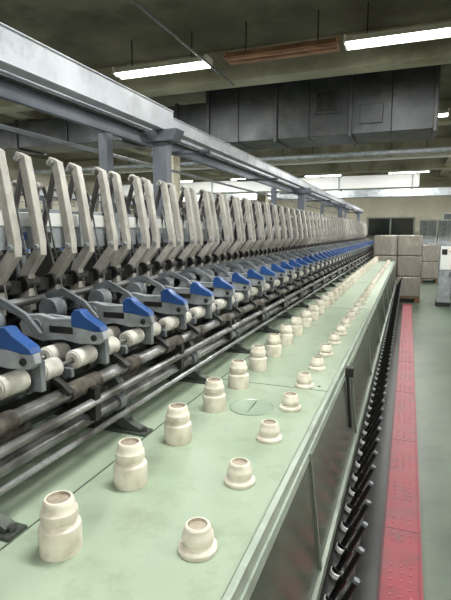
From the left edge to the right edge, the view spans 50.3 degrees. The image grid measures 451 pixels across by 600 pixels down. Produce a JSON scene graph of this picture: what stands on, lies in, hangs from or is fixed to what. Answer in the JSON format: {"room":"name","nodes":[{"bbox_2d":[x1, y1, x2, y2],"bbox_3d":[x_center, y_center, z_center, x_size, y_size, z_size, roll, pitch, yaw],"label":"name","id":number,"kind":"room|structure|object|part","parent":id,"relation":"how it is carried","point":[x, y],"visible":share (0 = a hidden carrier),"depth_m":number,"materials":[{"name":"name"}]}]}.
{"room":"textile factory","nodes":[
{"label":"textile factory","id":0,"kind":"room"},
{"bbox_2d":[6,156,135,213],"bbox_3d":[-7.326,-2.059,11.688,0.100,3.800,25.000,3,9,21],"label":"wall","id":1,"kind":"structure","parent":0,"point":[38,163],"depth_m":15.33,"materials":[{"name":"paint"}]},
{"bbox_2d":[0,0,450,161],"bbox_3d":[-0.031,-3.603,8.681,15.500,0.100,25.000,3,9,21],"label":"ceiling","id":2,"kind":"structure","parent":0,"point":[96,34],"depth_m":5.37,"materials":[{"name":"grey paint"}]},
{"bbox_2d":[2,0,450,175],"bbox_3d":[-1.799,-2.419,4.843,13.000,0.331,16.130,3,9,21],"label":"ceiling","id":3,"kind":"structure","parent":0,"point":[433,149],"depth_m":10.42,"materials":[{"name":"grey metal"}]},
{"bbox_2d":[4,110,236,180],"bbox_3d":[-3.033,-3.564,9.834,0.280,0.300,25.000,3,9,21],"label":"joist","id":4,"kind":"object","parent":3,"relation":"attached to","point":[31,115],"depth_m":8.90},
{"bbox_2d":[111,31,212,78],"bbox_3d":[-0.763,-2.927,5.709,1.240,0.405,0.260,3,9,21],"label":"lamp","id":5,"kind":"object","parent":3,"relation":"hanging from","point":[193,63],"visible":0.88,"depth_m":5.69,"materials":[{"name":"white plastic"}]},
{"bbox_2d":[0,65,440,156],"bbox_3d":[-2.347,-3.011,8.462,11.180,1.010,0.880,3,9,21],"label":"ventilation duct","id":6,"kind":"object","parent":3,"relation":"hanging from","point":[399,104],"visible":0.73,"depth_m":6.82,"materials":[{"name":"metal"}]},
{"bbox_2d":[0,19,450,113],"bbox_3d":[-0.827,-3.070,6.631,15.500,0.380,0.300,3,9,21],"label":"ceiling beam","id":7,"kind":"structure","parent":3,"relation":"attached to","point":[432,52],"depth_m":5.92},
{"bbox_2d":[63,138,450,173],"bbox_3d":[1.757,-4.027,13.391,15.500,0.380,0.300,3,9,21],"label":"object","id":8,"kind":"structure","parent":3,"relation":"attached to","point":[438,142],"depth_m":12.85,"materials":[{"name":"grey metal"}]},
{"bbox_2d":[99,173,450,201],"bbox_3d":[2.239,-3.711,16.151,13.500,0.420,3.330,3,9,21],"label":"air duct","id":9,"kind":"object","parent":3,"relation":"hanging from","point":[394,185],"visible":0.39,"depth_m":15.14,"materials":[{"name":"white metal"}]},
{"bbox_2d":[224,10,339,65],"bbox_3d":[0.602,-2.854,5.197,1.240,0.405,0.260,3,9,21],"label":"wooden board","id":10,"kind":"object","parent":3,"relation":"hanging from","point":[329,45],"visible":1,"depth_m":5.17,"materials":[{"name":"wood"}]},
{"bbox_2d":[119,157,450,182],"bbox_3d":[2.819,-4.421,16.169,15.500,0.380,0.300,3,9,21],"label":"ceiling beam","id":11,"kind":"structure","parent":3,"relation":"attached to","point":[422,163],"depth_m":15.63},
{"bbox_2d":[151,170,450,183],"bbox_3d":[3.810,-4.788,18.762,15.500,0.380,0.300,3,9,21],"label":"ceiling beam","id":12,"kind":"structure","parent":3,"relation":"attached to","point":[433,174],"depth_m":17.85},
{"bbox_2d":[304,174,341,176],"bbox_3d":[3.343,-4.448,16.451,1.240,0.405,0.260,3,9,21],"label":"lamp","id":13,"kind":"object","parent":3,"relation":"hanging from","point":[322,175],"visible":0.65,"depth_m":16.38,"materials":[{"name":"white plastic"}]},
{"bbox_2d":[343,2,450,50],"bbox_3d":[1.818,-2.790,4.742,1.240,0.405,0.260,3,9,21],"label":"lamp","id":14,"kind":"object","parent":3,"relation":"hanging from","point":[437,30],"visible":1,"depth_m":4.77,"materials":[{"name":"white plastic"}]},
{"bbox_2d":[388,170,429,173],"bbox_3d":[5.924,-4.311,15.483,1.240,0.405,0.260,3,9,21],"label":"lamp","id":15,"kind":"object","parent":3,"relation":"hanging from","point":[418,171],"visible":0.59,"depth_m":15.45,"materials":[{"name":"white plastic"}]},
{"bbox_2d":[436,157,450,180],"bbox_3d":[3.981,-3.192,7.205,0.280,0.300,25.000,3,9,21],"label":"joist","id":16,"kind":"object","parent":3,"relation":"attached to","point":[447,161],"depth_m":15.76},
{"bbox_2d":[438,108,449,116],"bbox_3d":[3.092,-3.262,8.075,1.240,0.405,0.260,3,9,21],"label":"lamp","id":17,"kind":"object","parent":3,"relation":"hanging from","point":[443,112],"visible":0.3,"depth_m":7.84,"materials":[{"name":"white plastic"}]},
{"bbox_2d":[438,99,450,125],"bbox_3d":[0.412,-3.529,9.872,15.500,0.380,0.300,3,9,21],"label":"ceiling beam","id":18,"kind":"structure","parent":3,"relation":"attached to","point":[446,103],"depth_m":8.43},
{"bbox_2d":[181,178,450,243],"bbox_3d":[4.411,-3.318,20.576,15.500,3.800,0.100,3,9,21],"label":"wall","id":19,"kind":"structure","parent":0,"point":[419,207],"depth_m":19.48,"materials":[{"name":"paint"}]},
{"bbox_2d":[366,217,414,236],"bbox_3d":[6.744,-2.982,19.629,1.860,0.800,0.070,3,9,21],"label":"window","id":20,"kind":"structure","parent":19,"relation":"in","point":[375,225],"depth_m":19.61,"materials":[{"name":"black glass"}]},
{"bbox_2d":[442,212,450,218],"bbox_3d":[9.048,-2.293,18.829,1.100,2.260,0.102,3,9,21],"label":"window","id":21,"kind":"structure","parent":19,"relation":"in","point":[446,215],"depth_m":18.83,"materials":[{"name":"grey paint"}]},
{"bbox_2d":[399,279,450,599],"bbox_3d":[-0.031,0.259,9.227,15.500,0.100,25.000,3,9,21],"label":"floor","id":22,"kind":"structure","parent":0,"point":[431,323],"depth_m":3.65,"materials":[{"name":"green paint"}]},
{"bbox_2d":[20,190,183,252],"bbox_3d":[-2.839,-0.770,8.293,2.854,2.160,16.290,3,9,21],"label":"machine","id":23,"kind":"object","parent":22,"relation":"on","point":[41,196],"visible":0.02,"depth_m":7.80,"materials":[{"name":"metal"}]},
{"bbox_3d":[-2.890,-1.398,8.158,0.660,0.880,16.170,3,9,21],"label":"overhead rail frame","id":24,"kind":"part","parent":23,"relation":"part of","materials":[{"name":"paint"}]},
{"bbox_2d":[171,156,180,210],"bbox_3d":[-1.178,-1.704,10.425,0.340,3.450,0.340,3,9,21],"label":"support column","id":25,"kind":"structure","parent":22,"relation":"on","point":[175,159],"depth_m":10.21,"materials":[{"name":"paint"}]},
{"bbox_2d":[0,22,402,599],"bbox_3d":[0.995,-0.567,6.856,2.854,2.160,16.290,3,9,21],"label":"machine","id":26,"kind":"object","parent":22,"relation":"on","point":[97,344],"depth_m":1.65,"materials":[{"name":"green paint"}]},
{"bbox_2d":[38,490,82,561],"bbox_3d":[-0.315,0.424,0.912,0.080,0.105,0.080,4,9,27],"label":"bobbin","id":27,"kind":"object","parent":26,"relation":"on","point":[60,535],"visible":1,"depth_m":0.88,"materials":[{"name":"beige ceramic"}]},
{"bbox_2d":[113,437,147,491],"bbox_3d":[-0.228,0.390,1.153,0.080,0.105,0.080,2,8,15],"label":"bobbin","id":28,"kind":"object","parent":26,"relation":"on","point":[130,464],"visible":1,"depth_m":1.12,"materials":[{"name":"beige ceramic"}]},
{"bbox_2d":[164,402,191,445],"bbox_3d":[-0.138,0.356,1.390,0.080,0.105,0.080,6,10,37],"label":"bobbin","id":29,"kind":"object","parent":26,"relation":"on","point":[178,426],"visible":1,"depth_m":1.36,"materials":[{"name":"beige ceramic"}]},
{"bbox_3d":[0.945,-1.194,6.721,0.660,0.880,16.170,3,9,21],"label":"overhead rail frame","id":30,"kind":"part","parent":26,"relation":"part of","materials":[{"name":"paint"}]},
{"bbox_3d":[-0.053,0.450,0.913,0.076,0.053,0.076,-5,9,-31],"label":"spindle cap","id":31,"kind":"part","parent":26,"relation":"part of","materials":[{"name":"beige plastic"}]},
{"bbox_2d":[203,377,225,413],"bbox_3d":[-0.038,0.322,1.634,0.080,0.105,0.080,2,8,13],"label":"bobbin","id":32,"kind":"object","parent":26,"relation":"on","point":[214,397],"visible":1,"depth_m":1.60,"materials":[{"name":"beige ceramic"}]},
{"bbox_2d":[228,359,248,389],"bbox_3d":[0.051,0.288,1.871,0.080,0.105,0.080,1,8,4],"label":"cup","id":33,"kind":"object","parent":26,"relation":"on","point":[238,378],"visible":1,"depth_m":1.84,"materials":[{"name":"beige ceramic"}]},
{"bbox_3d":[0.035,0.415,1.159,0.076,0.053,0.076,2,8,16],"label":"spindle cap","id":34,"kind":"part","parent":26,"relation":"part of","materials":[{"name":"beige plastic"}]},
{"bbox_2d":[249,344,266,371],"bbox_3d":[0.143,0.253,2.116,0.080,0.105,0.080,0,8,-3],"label":"cup","id":35,"kind":"object","parent":26,"relation":"on","point":[257,360],"visible":1,"depth_m":2.09,"materials":[{"name":"beige ceramic"}]},
{"bbox_3d":[0.128,0.381,1.400,0.076,0.053,0.076,0,8,1],"label":"spindle cap","id":36,"kind":"part","parent":26,"relation":"part of","materials":[{"name":"beige plastic"}]},
{"bbox_2d":[265,333,281,356],"bbox_3d":[0.235,0.220,2.351,0.080,0.105,0.080,-1,8,-7],"label":"cup","id":37,"kind":"object","parent":26,"relation":"on","point":[273,348],"visible":0.98,"depth_m":2.32,"materials":[{"name":"beige ceramic"}]},
{"bbox_2d":[279,324,292,344],"bbox_3d":[0.327,0.185,2.596,0.080,0.105,0.080,-7,11,-40],"label":"cup","id":38,"kind":"object","parent":26,"relation":"on","point":[286,336],"visible":0.97,"depth_m":2.56,"materials":[{"name":"beige ceramic"}]},
{"bbox_3d":[0.222,0.347,1.642,0.076,0.053,0.076,-2,8,-14],"label":"spindle cap","id":39,"kind":"part","parent":26,"relation":"part of","materials":[{"name":"beige plastic"}]},
{"bbox_2d":[290,316,302,335],"bbox_3d":[0.416,0.152,2.834,0.080,0.105,0.080,-5,9,-30],"label":"cup","id":40,"kind":"object","parent":26,"relation":"on","point":[295,321],"visible":0.94,"depth_m":2.80,"materials":[{"name":"beige ceramic"}]},
{"bbox_3d":[0.308,0.313,1.879,0.076,0.053,0.076,4,9,27],"label":"spindle cap","id":41,"kind":"part","parent":26,"relation":"part of","materials":[{"name":"beige plastic"}]},
{"bbox_2d":[300,310,311,327],"bbox_3d":[0.513,0.117,3.077,0.080,0.105,0.080,1,8,7],"label":"cup","id":42,"kind":"object","parent":26,"relation":"on","point":[305,315],"visible":0.91,"depth_m":3.05,"materials":[{"name":"beige ceramic"}]},
{"bbox_2d":[308,304,318,320],"bbox_3d":[0.605,0.083,3.318,0.080,0.105,0.080,-2,8,-12],"label":"cup","id":43,"kind":"object","parent":26,"relation":"on","point":[313,308],"visible":0.87,"depth_m":3.29,"materials":[{"name":"beige ceramic"}]},
{"bbox_3d":[0.405,0.279,2.118,0.076,0.053,0.076,0,8,-3],"label":"spindle cap","id":44,"kind":"part","parent":26,"relation":"part of","materials":[{"name":"beige plastic"}]},
{"bbox_2d":[315,299,324,314],"bbox_3d":[0.697,0.049,3.558,0.080,0.105,0.080,-5,9,-31],"label":"cup","id":45,"kind":"object","parent":26,"relation":"on","point":[320,302],"visible":0.8,"depth_m":3.53,"materials":[{"name":"beige ceramic"}]},
{"bbox_2d":[320,295,329,308],"bbox_3d":[0.786,0.015,3.799,0.080,0.105,0.080,-6,10,-34],"label":"cup","id":46,"kind":"object","parent":26,"relation":"on","point":[325,298],"visible":0.78,"depth_m":3.77,"materials":[{"name":"beige plastic"}]},
{"bbox_3d":[0.494,0.245,2.362,0.076,0.053,0.076,1,8,6],"label":"spindle cap","id":47,"kind":"part","parent":26,"relation":"part of","materials":[{"name":"beige plastic"}]},
{"bbox_2d":[326,291,333,304],"bbox_3d":[0.877,-0.020,4.043,0.080,0.105,0.080,1,8,6],"label":"cup","id":48,"kind":"object","parent":26,"relation":"on","point":[330,294],"visible":0.77,"depth_m":4.01,"materials":[{"name":"beige plastic"}]},
{"bbox_3d":[0.591,0.210,2.604,0.076,0.053,0.076,-6,10,-37],"label":"spindle cap","id":49,"kind":"part","parent":26,"relation":"part of","materials":[{"name":"beige plastic"}]},
{"bbox_3d":[0.684,0.176,2.845,0.076,0.053,0.076,2,8,14],"label":"spindle cap","id":50,"kind":"part","parent":26,"relation":"part of","materials":[{"name":"beige plastic"}]},
{"bbox_3d":[0.772,0.142,3.087,0.076,0.053,0.076,4,9,24],"label":"spindle cap","id":51,"kind":"part","parent":26,"relation":"part of","materials":[{"name":"beige plastic"}]},
{"bbox_3d":[0.865,0.108,3.328,0.076,0.053,0.076,-2,8,-12],"label":"spindle cap","id":52,"kind":"part","parent":26,"relation":"part of","materials":[{"name":"beige plastic"}]},
{"bbox_3d":[0.958,0.075,3.562,0.076,0.053,0.076,8,11,44],"label":"spindle cap","id":53,"kind":"part","parent":26,"relation":"part of","materials":[{"name":"beige plastic"}]},
{"bbox_2d":[319,285,396,599],"bbox_3d":[0.309,0.558,5.226,2.810,0.390,11.250,3,9,21],"label":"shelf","id":54,"kind":"object","parent":26,"relation":"attached to","point":[330,579],"depth_m":1.87,"materials":[{"name":"metal"}]},
{"bbox_3d":[1.047,0.041,3.803,0.076,0.053,0.076,-3,9,-20],"label":"spindle cap","id":55,"kind":"part","parent":26,"relation":"part of","materials":[{"name":"beige plastic"}]},
{"bbox_3d":[1.144,0.007,4.044,0.076,0.053,0.076,3,8,17],"label":"spindle cap","id":56,"kind":"part","parent":26,"relation":"part of","materials":[{"name":"beige plastic"}]},
{"bbox_2d":[257,193,267,222],"bbox_3d":[1.300,-2.621,16.907,0.340,3.450,0.340,3,9,21],"label":"support column","id":57,"kind":"structure","parent":22,"relation":"on","point":[260,198],"depth_m":16.65,"materials":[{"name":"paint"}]},
{"bbox_2d":[351,304,402,599],"bbox_3d":[1.550,0.860,4.551,0.105,0.020,11.700,3,9,21],"label":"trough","id":58,"kind":"object","parent":22,"relation":"on","point":[367,568],"visible":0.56,"depth_m":2.67,"materials":[{"name":"grey metal"}]},
{"bbox_2d":[373,235,422,302],"bbox_3d":[3.839,-0.729,10.740,0.980,1.431,1.000,3,9,21],"label":"cartons","id":59,"kind":"object","parent":22,"relation":"on","point":[405,250],"visible":0.7,"depth_m":10.22,"materials":[{"name":"beige cardboard"}]},
{"bbox_2d":[376,304,423,599],"bbox_3d":[1.557,0.858,4.170,0.166,0.131,11.000,3,9,21],"label":"floor strip","id":60,"kind":"object","parent":22,"relation":"on","point":[400,577],"visible":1,"depth_m":2.52,"materials":[{"name":"red"}]},
{"bbox_2d":[419,219,437,243],"bbox_3d":[7.362,-1.954,17.542,0.580,1.950,0.487,3,9,21],"label":"storage cabinet","id":61,"kind":"object","parent":22,"relation":"on","point":[427,227],"visible":0.4,"depth_m":17.25,"materials":[{"name":"white metal"}]},
{"bbox_2d":[420,244,438,282],"bbox_3d":[6.037,-1.148,14.808,1.000,1.120,1.000,3,9,21],"label":"cartons","id":62,"kind":"object","parent":22,"relation":"on","point":[430,252],"visible":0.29,"depth_m":14.27,"materials":[{"name":"beige cardboard"}]},
{"bbox_2d":[435,242,450,306],"bbox_3d":[4.468,-0.528,9.794,0.280,1.300,0.300,3,9,21],"label":"cabinet","id":63,"kind":"object","parent":22,"relation":"on","point":[444,263],"visible":1,"depth_m":9.69,"materials":[{"name":"white metal"}]},
{"bbox_2d":[437,219,450,244],"bbox_3d":[7.951,-1.923,17.321,0.580,1.950,0.487,3,9,21],"label":"storage cabinet","id":64,"kind":"object","parent":22,"relation":"on","point":[444,225],"visible":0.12,"depth_m":17.07,"materials":[{"name":"white metal"}]}
]}

